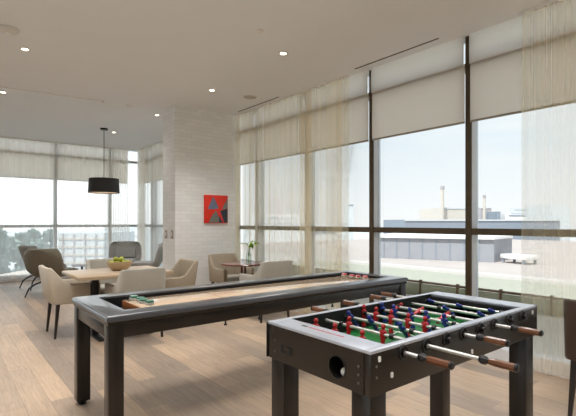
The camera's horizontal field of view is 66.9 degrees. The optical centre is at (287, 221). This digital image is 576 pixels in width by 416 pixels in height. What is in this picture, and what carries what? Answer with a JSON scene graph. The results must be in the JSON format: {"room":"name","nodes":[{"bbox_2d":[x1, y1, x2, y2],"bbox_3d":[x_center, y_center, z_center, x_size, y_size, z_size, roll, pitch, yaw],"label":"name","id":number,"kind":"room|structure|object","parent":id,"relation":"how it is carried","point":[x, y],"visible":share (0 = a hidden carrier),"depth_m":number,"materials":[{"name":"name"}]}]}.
{"room":"common room","nodes":[
{"label":"common room","id":0,"kind":"room"},
{"bbox_2d":[0,225,53,281],"bbox_3d":[-6.139,-0.275,10.100,1.272,3.250,0.150,0,0,-39],"label":"window","id":1,"kind":"structure","parent":0,"point":[8,278],"depth_m":9.99,"materials":[{"name":"glass"}]},
{"bbox_2d":[53,143,108,277],"bbox_3d":[-5.149,-0.275,10.895,1.272,3.250,0.150,0,0,-39],"label":"window","id":2,"kind":"structure","parent":0,"point":[55,155],"depth_m":10.47,"materials":[{"name":"silver metal"}]},
{"bbox_2d":[57,143,109,181],"bbox_3d":[-5.071,-1.454,10.848,1.210,0.888,0.030,0,0,-39],"label":"roller blind","id":3,"kind":"object","parent":2,"relation":"attached to","point":[74,162],"visible":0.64,"depth_m":10.80,"materials":[{"name":"fabric"}]},
{"bbox_2d":[108,149,143,260],"bbox_3d":[-4.293,-0.275,11.586,0.932,3.250,0.155,0,0,-39],"label":"window","id":4,"kind":"structure","parent":0,"point":[110,224],"depth_m":11.66,"materials":[{"name":"silver metal"}]},
{"bbox_2d":[112,149,127,183],"bbox_3d":[-4.396,-1.454,11.389,0.400,0.888,0.030,0,0,-39],"label":"roller blind","id":5,"kind":"object","parent":4,"relation":"attached to","point":[119,157],"visible":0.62,"depth_m":11.39,"materials":[{"name":"fabric"}]},
{"bbox_2d":[139,159,156,260],"bbox_3d":[-3.698,-0.275,11.469,0.150,3.250,0.982,0,0,-39],"label":"window","id":6,"kind":"structure","parent":0,"point":[153,184],"depth_m":11.09,"materials":[{"name":"silver metal"}]},
{"bbox_2d":[139,147,149,183],"bbox_3d":[-3.736,-1.454,11.363,0.030,0.888,0.740,0,0,-39],"label":"roller blind","id":7,"kind":"object","parent":6,"relation":"attached to","point":[144,155],"visible":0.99,"depth_m":11.33,"materials":[{"name":"fabric"}]},
{"bbox_2d":[150,143,162,181],"bbox_3d":[-3.110,-1.454,10.583,0.030,0.888,1.140,0,0,-39],"label":"roller blind","id":8,"kind":"object","parent":6,"relation":"attached to","point":[156,151],"visible":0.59,"depth_m":10.71,"materials":[{"name":"fabric"}]},
{"bbox_2d":[163,105,240,284],"bbox_3d":[-1.498,-0.275,7.658,1.250,3.250,0.500,0,0,-39],"label":"brick column","id":9,"kind":"structure","parent":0,"point":[201,148],"depth_m":7.37,"materials":[{"name":"white brick"}]},
{"bbox_2d":[204,195,227,222],"bbox_3d":[-1.241,-0.220,7.520,0.450,0.480,0.036,0,0,-39],"label":"painting","id":10,"kind":"object","parent":9,"relation":"attached to","point":[215,206],"visible":1,"depth_m":7.49,"materials":[{"name":"paint"}]},
{"bbox_2d":[239,111,263,272],"bbox_3d":[-0.656,-0.275,7.679,0.150,3.250,0.622,0,0,-39],"label":"window","id":11,"kind":"structure","parent":9,"relation":"in","point":[259,166],"depth_m":7.43,"materials":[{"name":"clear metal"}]},
{"bbox_2d":[239,111,254,164],"bbox_3d":[-0.719,-1.454,7.604,0.030,0.888,0.460,0,0,-39],"label":"roller blind","id":12,"kind":"object","parent":11,"relation":"attached to","point":[246,121],"visible":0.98,"depth_m":7.59,"materials":[{"name":"fabric"}]},
{"bbox_2d":[0,0,552,151],"bbox_3d":[-2.515,-2.025,3.117,8.780,0.250,15.610,0,0,-39],"label":"ceiling","id":13,"kind":"structure","parent":0,"point":[152,57],"depth_m":4.78,"materials":[{"name":"paint"}]},
{"bbox_2d":[0,24,19,35],"bbox_3d":[-2.755,-1.875,4.290,0.200,0.048,0.200,0,0,-39],"label":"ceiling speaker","id":14,"kind":"object","parent":13,"relation":"attached to","point":[5,29],"visible":1,"depth_m":4.25,"materials":[{"name":"white"}]},
{"bbox_2d":[19,47,30,51],"bbox_3d":[-2.887,-1.896,4.787,0.120,0.006,0.120,0,0,-39],"label":"recessed light","id":15,"kind":"object","parent":13,"relation":"in","point":[20,48],"visible":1,"depth_m":4.79,"materials":[{"name":"white metal"}]},
{"bbox_2d":[0,138,54,179],"bbox_3d":[-6.061,-1.454,10.053,1.210,0.888,0.030,0,0,-39],"label":"roller blind","id":16,"kind":"object","parent":13,"relation":"hanging from","point":[18,158],"visible":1,"depth_m":10.07,"materials":[{"name":"fabric"}]},
{"bbox_2d":[0,86,103,102],"bbox_3d":[-3.564,-1.889,6.431,1.590,0.022,0.052,0,0,-33],"label":"ceiling strip","id":17,"kind":"object","parent":13,"relation":"attached to","point":[0,86],"visible":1,"depth_m":6.44,"materials":[{"name":"white plastic"}]},
{"bbox_2d":[0,136,128,150],"bbox_3d":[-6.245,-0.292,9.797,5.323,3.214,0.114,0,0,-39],"label":"track","id":18,"kind":"object","parent":13,"relation":"hanging from","point":[0,136],"visible":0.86,"depth_m":10.43,"materials":[{"name":"white metal"}]},
{"bbox_2d":[88,128,119,193],"bbox_3d":[-3.739,-1.244,8.860,0.600,1.309,0.600,0,0,-39],"label":"pendant lamp","id":19,"kind":"object","parent":13,"relation":"hanging from","point":[97,185],"visible":1,"depth_m":8.63,"materials":[{"name":"black fabric"}]},
{"bbox_2d":[137,141,162,150],"bbox_3d":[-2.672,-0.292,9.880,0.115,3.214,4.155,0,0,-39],"label":"track","id":20,"kind":"object","parent":13,"relation":"hanging from","point":[160,141],"visible":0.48,"depth_m":10.77,"materials":[{"name":"white metal"}]},
{"bbox_2d":[243,95,256,99],"bbox_3d":[-0.577,-1.895,6.627,0.228,0.008,0.228,0,0,-39],"label":"ceiling speaker","id":21,"kind":"object","parent":13,"relation":"attached to","point":[249,97],"visible":1,"depth_m":6.63,"materials":[{"name":"white plastic"}]},
{"bbox_2d":[244,96,256,98],"bbox_3d":[-0.577,-1.897,6.627,0.200,0.005,0.200,0,0,-39],"label":"grille","id":22,"kind":"object","parent":21,"relation":"attached to","point":[245,97],"depth_m":6.63,"materials":[{"name":"grey metal"}]},
{"bbox_2d":[237,97,278,111],"bbox_3d":[-0.500,-1.897,7.061,0.044,0.004,1.156,0,0,-39],"label":"ceiling vent","id":23,"kind":"object","parent":13,"relation":"in","point":[275,97],"visible":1,"depth_m":7.04,"materials":[{"name":"black metal"}]},
{"bbox_2d":[278,51,288,55],"bbox_3d":[-0.053,-1.896,4.907,0.120,0.006,0.120,0,0,-39],"label":"recessed light","id":24,"kind":"object","parent":13,"relation":"in","point":[282,53],"visible":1,"depth_m":4.90,"materials":[{"name":"white metal"}]},
{"bbox_2d":[235,75,348,115],"bbox_3d":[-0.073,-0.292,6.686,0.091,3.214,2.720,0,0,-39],"label":"track","id":25,"kind":"object","parent":13,"relation":"hanging from","point":[345,76],"visible":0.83,"depth_m":6.43,"materials":[{"name":"white metal"}]},
{"bbox_2d":[353,37,439,69],"bbox_3d":[1.190,-1.897,4.956,0.044,0.004,1.176,0,0,-39],"label":"ceiling vent","id":26,"kind":"object","parent":13,"relation":"in","point":[437,38],"visible":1,"depth_m":4.88,"materials":[{"name":"black metal"}]},
{"bbox_2d":[469,0,575,121],"bbox_3d":[2.226,-1.454,3.935,0.030,0.888,1.230,0,0,-39],"label":"roller blind","id":27,"kind":"object","parent":13,"relation":"hanging from","point":[527,62],"visible":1,"depth_m":4.00,"materials":[{"name":"fabric"}]},
{"bbox_2d":[521,0,564,15],"bbox_3d":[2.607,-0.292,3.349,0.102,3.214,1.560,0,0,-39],"label":"track","id":28,"kind":"object","parent":13,"relation":"hanging from","point":[553,2],"visible":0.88,"depth_m":3.82,"materials":[{"name":"white metal"}]},
{"bbox_2d":[258,93,314,313],"bbox_3d":[-0.058,-0.275,6.934,0.150,3.250,1.292,0,0,-39],"label":"window","id":29,"kind":"structure","parent":0,"point":[309,157],"depth_m":6.42,"materials":[{"name":"silver metal"}]},
{"bbox_2d":[256,93,303,161],"bbox_3d":[-0.152,-1.454,6.898,0.030,0.888,1.230,0,0,-39],"label":"roller blind","id":30,"kind":"object","parent":29,"relation":"attached to","point":[280,125],"visible":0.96,"depth_m":6.84,"materials":[{"name":"fabric"}]},
{"bbox_2d":[0,277,575,415],"bbox_3d":[-2.515,1.450,3.117,8.780,0.200,15.610,0,0,-39],"label":"floor","id":31,"kind":"structure","parent":0,"point":[212,369],"depth_m":3.74,"materials":[{"name":"brown wood"}]},
{"bbox_2d":[18,245,66,290],"bbox_3d":[-5.046,0.908,8.893,0.750,0.876,0.780,0,0,39],"label":"lounge chair","id":32,"kind":"object","parent":31,"relation":"on","point":[22,248],"visible":0.19,"depth_m":8.60,"materials":[{"name":"grey fabric"}]},
{"bbox_2d":[24,248,78,297],"bbox_3d":[-4.343,0.908,7.964,0.750,0.876,0.780,0,0,9],"label":"lounge chair","id":33,"kind":"object","parent":31,"relation":"on","point":[50,258],"visible":0.62,"depth_m":7.69,"materials":[{"name":"brown fabric"}]},
{"bbox_2d":[38,265,99,339],"bbox_3d":[-2.676,0.938,5.328,0.599,0.825,0.550,0,0,-39],"label":"dining chair","id":34,"kind":"object","parent":31,"relation":"on","point":[57,291],"visible":0.79,"depth_m":5.06,"materials":[{"name":"beige fabric"}]},
{"bbox_2d":[71,264,85,269],"bbox_3d":[-4.297,1.121,9.092,0.400,0.458,0.400,0,0,-39],"label":"side table","id":35,"kind":"object","parent":31,"relation":"on","point":[74,265],"visible":0.37,"depth_m":8.95,"materials":[{"name":"grey stone"}]},
{"bbox_2d":[86,258,117,294],"bbox_3d":[-2.454,0.938,6.029,0.550,0.825,0.599,0,0,-39],"label":"dining chair","id":36,"kind":"object","parent":31,"relation":"on","point":[91,263],"visible":0.2,"depth_m":6.14,"materials":[{"name":"beige fabric"}]},
{"bbox_2d":[100,283,115,292],"bbox_3d":[-2.414,0.898,5.980,0.436,0.067,0.474,0,0,-39],"label":"seat cushion","id":37,"kind":"object","parent":36,"relation":"on","point":[102,285],"depth_m":5.76,"materials":[{"name":"beige fabric"}]},
{"bbox_2d":[62,265,173,341],"bbox_3d":[-2.086,0.974,5.346,1.080,0.752,0.850,0,0,-39],"label":"dining table","id":38,"kind":"object","parent":31,"relation":"on","point":[92,275],"visible":0.56,"depth_m":5.13,"materials":[{"name":"brown wood"}]},
{"bbox_2d":[106,260,131,270],"bbox_3d":[-2.104,0.543,5.441,0.300,0.110,0.300,0,0,-39],"label":"fruit bowl","id":39,"kind":"object","parent":38,"relation":"on","point":[117,266],"visible":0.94,"depth_m":5.34,"materials":[{"name":"brown wood"}]},
{"bbox_2d":[109,241,141,262],"bbox_3d":[-3.879,0.908,10.320,0.750,0.876,0.780,0,0,-11],"label":"lounge chair","id":40,"kind":"object","parent":31,"relation":"on","point":[130,250],"visible":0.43,"depth_m":10.49,"materials":[{"name":"grey fabric"}]},
{"bbox_2d":[115,247,135,257],"bbox_3d":[-3.914,0.731,10.502,0.480,0.273,0.134,0,0,-11],"label":"cushion","id":41,"kind":"object","parent":40,"relation":"on","point":[126,252],"depth_m":10.47,"materials":[{"name":"grey fabric"}]},
{"bbox_2d":[105,267,165,336],"bbox_3d":[-1.787,0.938,5.134,0.550,0.825,0.599,0,0,-39],"label":"dining chair","id":42,"kind":"object","parent":31,"relation":"on","point":[131,280],"visible":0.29,"depth_m":4.90,"materials":[{"name":"beige fabric"}]},
{"bbox_2d":[130,243,162,266],"bbox_3d":[-2.984,0.908,9.512,0.780,0.876,0.750,0,0,-11],"label":"lounge chair","id":43,"kind":"object","parent":31,"relation":"on","point":[158,260],"visible":0.6,"depth_m":9.23,"materials":[{"name":"grey fabric"}]},
{"bbox_2d":[132,261,153,263],"bbox_3d":[-3.112,0.905,9.488,0.520,0.080,0.510,0,0,-11],"label":"seat cushion","id":44,"kind":"object","parent":43,"relation":"on","point":[139,262],"depth_m":9.31,"materials":[{"name":"grey fabric"}]},
{"bbox_2d":[165,258,197,287],"bbox_3d":[-1.592,0.938,5.941,0.599,0.825,0.550,0,0,-39],"label":"dining chair","id":45,"kind":"object","parent":31,"relation":"on","point":[185,270],"visible":0.36,"depth_m":5.87,"materials":[{"name":"beige fabric"}]},
{"bbox_2d":[208,253,253,283],"bbox_3d":[-0.935,0.938,7.029,0.550,0.825,0.599,0,0,-39],"label":"dining chair","id":46,"kind":"object","parent":31,"relation":"on","point":[218,273],"visible":0.7,"depth_m":7.03,"materials":[{"name":"beige fabric"}]},
{"bbox_2d":[227,274,238,281],"bbox_3d":[-0.896,0.898,6.980,0.436,0.067,0.474,0,0,-39],"label":"seat cushion","id":47,"kind":"object","parent":46,"relation":"on","point":[230,277],"depth_m":6.80,"materials":[{"name":"beige fabric"}]},
{"bbox_2d":[72,270,407,415],"bbox_3d":[-0.199,0.955,3.832,2.933,0.790,0.865,0,0,-39],"label":"table","id":48,"kind":"object","parent":31,"relation":"on","point":[114,316],"visible":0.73,"depth_m":3.21,"materials":[{"name":"grey wood"}]},
{"bbox_2d":[129,295,137,299],"bbox_3d":[-1.162,0.569,3.286,0.066,0.030,0.066,0,0,-39],"label":"puck","id":49,"kind":"object","parent":48,"relation":"on","point":[132,297],"visible":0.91,"depth_m":3.26,"materials":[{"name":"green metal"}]},
{"bbox_2d":[139,298,147,303],"bbox_3d":[-1.043,0.569,3.144,0.066,0.030,0.066,0,0,-39],"label":"puck","id":50,"kind":"object","parent":48,"relation":"on","point":[142,300],"visible":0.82,"depth_m":3.12,"materials":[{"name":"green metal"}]},
{"bbox_2d":[145,300,154,304],"bbox_3d":[-0.979,0.569,3.086,0.066,0.030,0.066,0,0,-39],"label":"puck","id":51,"kind":"object","parent":48,"relation":"on","point":[147,302],"visible":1,"depth_m":3.06,"materials":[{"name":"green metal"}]},
{"bbox_2d":[219,261,263,273],"bbox_3d":[-0.666,0.979,6.518,0.712,0.742,0.712,0,0,-39],"label":"round table","id":52,"kind":"object","parent":31,"relation":"on","point":[241,264],"visible":0.55,"depth_m":6.39,"materials":[{"name":"brown wood"}]},
{"bbox_2d":[237,241,260,262],"bbox_3d":[-0.560,0.442,6.427,0.360,0.330,0.188,0,0,11],"label":"plant","id":53,"kind":"object","parent":52,"relation":"on","point":[251,243],"visible":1,"depth_m":6.40,"materials":[{"name":"green plant"}]},
{"bbox_2d":[239,260,292,322],"bbox_3d":[-0.299,0.938,6.124,0.550,0.825,0.599,0,0,-39],"label":"dining chair","id":54,"kind":"object","parent":31,"relation":"on","point":[270,269],"visible":0.33,"depth_m":5.88,"materials":[{"name":"beige fabric"}]},
{"bbox_2d":[266,291,543,415],"bbox_3d":[0.639,0.897,2.160,1.367,0.905,1.265,0,0,-39],"label":"foosball table","id":55,"kind":"object","parent":31,"relation":"on","point":[389,344],"visible":1,"depth_m":1.94,"materials":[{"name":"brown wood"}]},
{"bbox_2d":[328,354,345,379],"bbox_3d":[0.211,0.545,1.661,0.072,0.092,0.092,0,0,-39],"label":"hole","id":56,"kind":"object","parent":55,"relation":"on","point":[336,362],"depth_m":1.67,"materials":[{"name":"black plastic"}]},
{"bbox_2d":[563,298,575,415],"bbox_3d":[2.258,0.938,2.966,0.599,0.825,0.550,0,0,-39],"label":"dining chair","id":57,"kind":"object","parent":31,"relation":"on","point":[569,306],"visible":1,"depth_m":2.99,"materials":[{"name":"black wood"}]},
{"bbox_2d":[308,70,380,313],"bbox_3d":[0.731,-0.275,5.951,0.150,3.250,1.232,0,0,-39],"label":"window","id":58,"kind":"structure","parent":0,"point":[374,146],"depth_m":5.47,"materials":[{"name":"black metal"}]},
{"bbox_2d":[306,70,368,152],"bbox_3d":[0.636,-1.454,5.915,0.030,0.888,1.170,0,0,-39],"label":"roller blind","id":59,"kind":"object","parent":58,"relation":"attached to","point":[337,112],"visible":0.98,"depth_m":5.87,"materials":[{"name":"fabric"}]},
{"bbox_2d":[373,36,477,296],"bbox_3d":[1.516,-0.275,4.973,0.150,3.250,1.282,0,0,-39],"label":"window","id":60,"kind":"structure","parent":0,"point":[471,128],"depth_m":4.46,"materials":[{"name":"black metal"}]},
{"bbox_2d":[371,36,464,140],"bbox_3d":[1.422,-1.454,4.937,0.030,0.888,1.220,0,0,-39],"label":"roller blind","id":61,"kind":"object","parent":60,"relation":"attached to","point":[424,90],"visible":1,"depth_m":4.86,"materials":[{"name":"fabric"}]},
{"bbox_2d":[471,228,575,378],"bbox_3d":[2.321,-0.275,3.970,0.150,3.250,1.292,0,0,-39],"label":"window","id":62,"kind":"structure","parent":0,"point":[556,366],"depth_m":3.93,"materials":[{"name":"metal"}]},
{"label":"outside","id":63,"kind":"structure","parent":0,"visible":0},
{"bbox_2d":[6,229,575,270],"bbox_3d":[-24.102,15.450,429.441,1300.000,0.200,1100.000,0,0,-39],"label":"ground","id":64,"kind":"structure","parent":63,"point":[245,233],"depth_m":535.48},
{"bbox_2d":[0,228,10,265],"bbox_3d":[-54.106,8.123,81.894,5.135,14.462,5.343,0,0,-39],"label":"tree","id":65,"kind":"object","parent":64,"relation":"on","point":[4,237],"visible":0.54,"depth_m":81.14,"materials":[{"name":"green plant"}]},
{"bbox_2d":[0,250,10,273],"bbox_3d":[-29.607,8.470,44.237,2.884,13.768,3.190,0,0,-39],"label":"tree","id":66,"kind":"object","parent":64,"relation":"on","point":[4,269],"visible":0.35,"depth_m":44.08,"materials":[{"name":"green plant"}]},
{"bbox_2d":[4,232,32,272],"bbox_3d":[-34.785,8.241,57.200,5.078,14.225,4.579,0,0,-39],"label":"tree","id":67,"kind":"object","parent":64,"relation":"on","point":[19,239],"visible":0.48,"depth_m":55.97,"materials":[{"name":"green plant"}]},
{"bbox_2d":[26,228,41,243],"bbox_3d":[-56.308,8.298,95.662,6.024,14.112,5.727,0,0,-39],"label":"tree","id":68,"kind":"object","parent":64,"relation":"on","point":[35,234],"visible":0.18,"depth_m":95.17,"materials":[{"name":"green plant"}]},
{"bbox_2d":[30,239,45,248],"bbox_3d":[-27.063,8.584,46.971,3.137,13.540,3.339,0,0,-39],"label":"tree","id":69,"kind":"object","parent":64,"relation":"on","point":[42,245],"visible":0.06,"depth_m":46.29,"materials":[{"name":"green plant"}]},
{"bbox_2d":[39,228,57,248],"bbox_3d":[-36.445,8.119,66.108,3.522,14.470,3.794,0,0,-39],"label":"tree","id":70,"kind":"object","parent":64,"relation":"on","point":[47,237],"visible":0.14,"depth_m":65.79,"materials":[{"name":"green plant"}]},
{"bbox_2d":[58,231,134,269],"bbox_3d":[-28.454,8.432,65.925,6.394,13.836,12.150,0,0,0],"label":"building","id":71,"kind":"structure","parent":64,"relation":"on","point":[74,247],"depth_m":60.01,"materials":[{"name":"grey concrete"}]},
{"bbox_2d":[104,227,162,267],"bbox_3d":[-29.541,8.042,86.000,14.094,14.616,14.642,0,0,-39],"label":"building","id":72,"kind":"structure","parent":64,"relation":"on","point":[147,230],"depth_m":80.00,"materials":[{"name":"grey concrete"}]},
{"bbox_2d":[250,214,299,261],"bbox_3d":[-4.771,6.207,167.000,23.073,18.286,22.403,0,0,-39],"label":"apartment block","id":73,"kind":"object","parent":64,"relation":"on","point":[269,219],"visible":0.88,"depth_m":160.00,"materials":[{"name":"white"}]},
{"bbox_2d":[315,224,339,240],"bbox_3d":[6.101,7.836,76.925,4.495,15.029,14.150,0,0,0],"label":"shed","id":74,"kind":"object","parent":64,"relation":"on","point":[319,235],"visible":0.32,"depth_m":70.00,"materials":[{"name":"white"}]},
{"bbox_2d":[344,204,352,239],"bbox_3d":[21.492,4.665,153.925,6.727,21.371,7.634,0,0,-39],"label":"office tower","id":75,"kind":"structure","parent":64,"relation":"on","point":[348,209],"depth_m":150.01,"materials":[{"name":"grey"}]},
{"bbox_2d":[419,207,464,218],"bbox_3d":[37.988,6.012,107.927,14.890,18.676,16.361,0,0,-39],"label":"building","id":76,"kind":"structure","parent":64,"relation":"on","point":[449,212],"depth_m":100.00,"materials":[{"name":"beige concrete"}]},
{"bbox_2d":[440,186,443,218],"bbox_3d":[34.682,3.629,98.000,0.950,23.442,0.950,0,0,-39],"label":"chimney","id":77,"kind":"object","parent":64,"relation":"on","point":[441,187],"visible":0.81,"depth_m":97.65,"materials":[{"name":"beige concrete"}]},
{"bbox_2d":[383,219,559,240],"bbox_3d":[27.638,7.497,68.925,22.081,15.706,14.150,0,0,0],"label":"warehouse","id":78,"kind":"structure","parent":64,"relation":"on","point":[413,223],"depth_m":62.00,"materials":[{"name":"grey"}]},
{"bbox_2d":[478,207,490,218],"bbox_3d":[53.621,5.713,122.926,8.621,19.274,9.651,0,0,-39],"label":"block","id":79,"kind":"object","parent":64,"relation":"on","point":[488,209],"visible":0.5,"depth_m":118.00,"materials":[{"name":"grey concrete"}]},
{"bbox_2d":[483,195,485,218],"bbox_3d":[50.426,4.207,112.000,0.800,22.286,0.800,0,0,-39],"label":"chimney","id":80,"kind":"object","parent":64,"relation":"on","point":[484,196],"visible":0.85,"depth_m":111.72,"materials":[{"name":"beige concrete"}]},
{"bbox_2d":[486,212,499,218],"bbox_3d":[53.146,6.350,113.000,4.484,17.999,5.264,0,0,-39],"label":"stair tower","id":81,"kind":"structure","parent":64,"relation":"on","point":[489,215],"depth_m":112.05,"materials":[{"name":"grey"}]},
{"bbox_2d":[500,208,525,218],"bbox_3d":[59.853,5.877,119.000,15.174,18.946,16.064,0,0,-39],"label":"building","id":82,"kind":"structure","parent":64,"relation":"on","point":[515,213],"depth_m":112.00,"materials":[{"name":"white"}]},
{"bbox_2d":[526,205,569,240],"bbox_3d":[56.353,5.920,95.000,9.157,18.859,10.125,0,0,-39],"label":"building","id":83,"kind":"structure","parent":64,"relation":"on","point":[562,212],"depth_m":89.99,"materials":[{"name":"grey"}]},
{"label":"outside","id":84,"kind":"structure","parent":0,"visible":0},
{"bbox_2d":[292,260,575,300],"bbox_3d":[3.883,2.550,13.375,13.600,0.400,24.000,0,0,-39],"label":"roof","id":85,"kind":"structure","parent":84,"point":[536,288],"depth_m":17.51,"materials":[{"name":"beige concrete"}]},
{"bbox_2d":[241,259,574,359],"bbox_3d":[1.708,1.574,6.179,0.160,1.552,11.500,0,0,-39],"label":"roof railing","id":86,"kind":"object","parent":85,"relation":"on","point":[550,313],"visible":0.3,"depth_m":4.83,"materials":[{"name":"grey"}]},
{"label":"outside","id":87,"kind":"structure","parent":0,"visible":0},
{"bbox_2d":[241,239,575,280],"bbox_3d":[19.500,2.540,38.731,41.100,0.420,44.000,0,0,-39],"label":"roof","id":88,"kind":"structure","parent":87,"point":[557,259],"depth_m":30.33,"materials":[{"name":"white concrete"}]},
{"bbox_2d":[241,250,575,285],"bbox_3d":[3.200,2.490,25.649,0.700,0.520,44.000,0,0,-39],"label":"coping","id":89,"kind":"object","parent":88,"relation":"on","point":[268,256],"visible":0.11,"depth_m":21.37,"materials":[{"name":"grey concrete"}]},
{"bbox_2d":[381,233,512,262],"bbox_3d":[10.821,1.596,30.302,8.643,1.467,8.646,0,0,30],"label":"building","id":90,"kind":"structure","parent":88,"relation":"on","point":[445,247],"depth_m":26.67,"materials":[{"name":"grey metal"}]},
{"bbox_2d":[500,253,538,264],"bbox_3d":[12.980,2.080,24.500,1.000,0.500,1.700,0,0,-19],"label":"roof unit","id":91,"kind":"structure","parent":88,"relation":"on","point":[523,257],"depth_m":23.94,"materials":[{"name":"white metal"}]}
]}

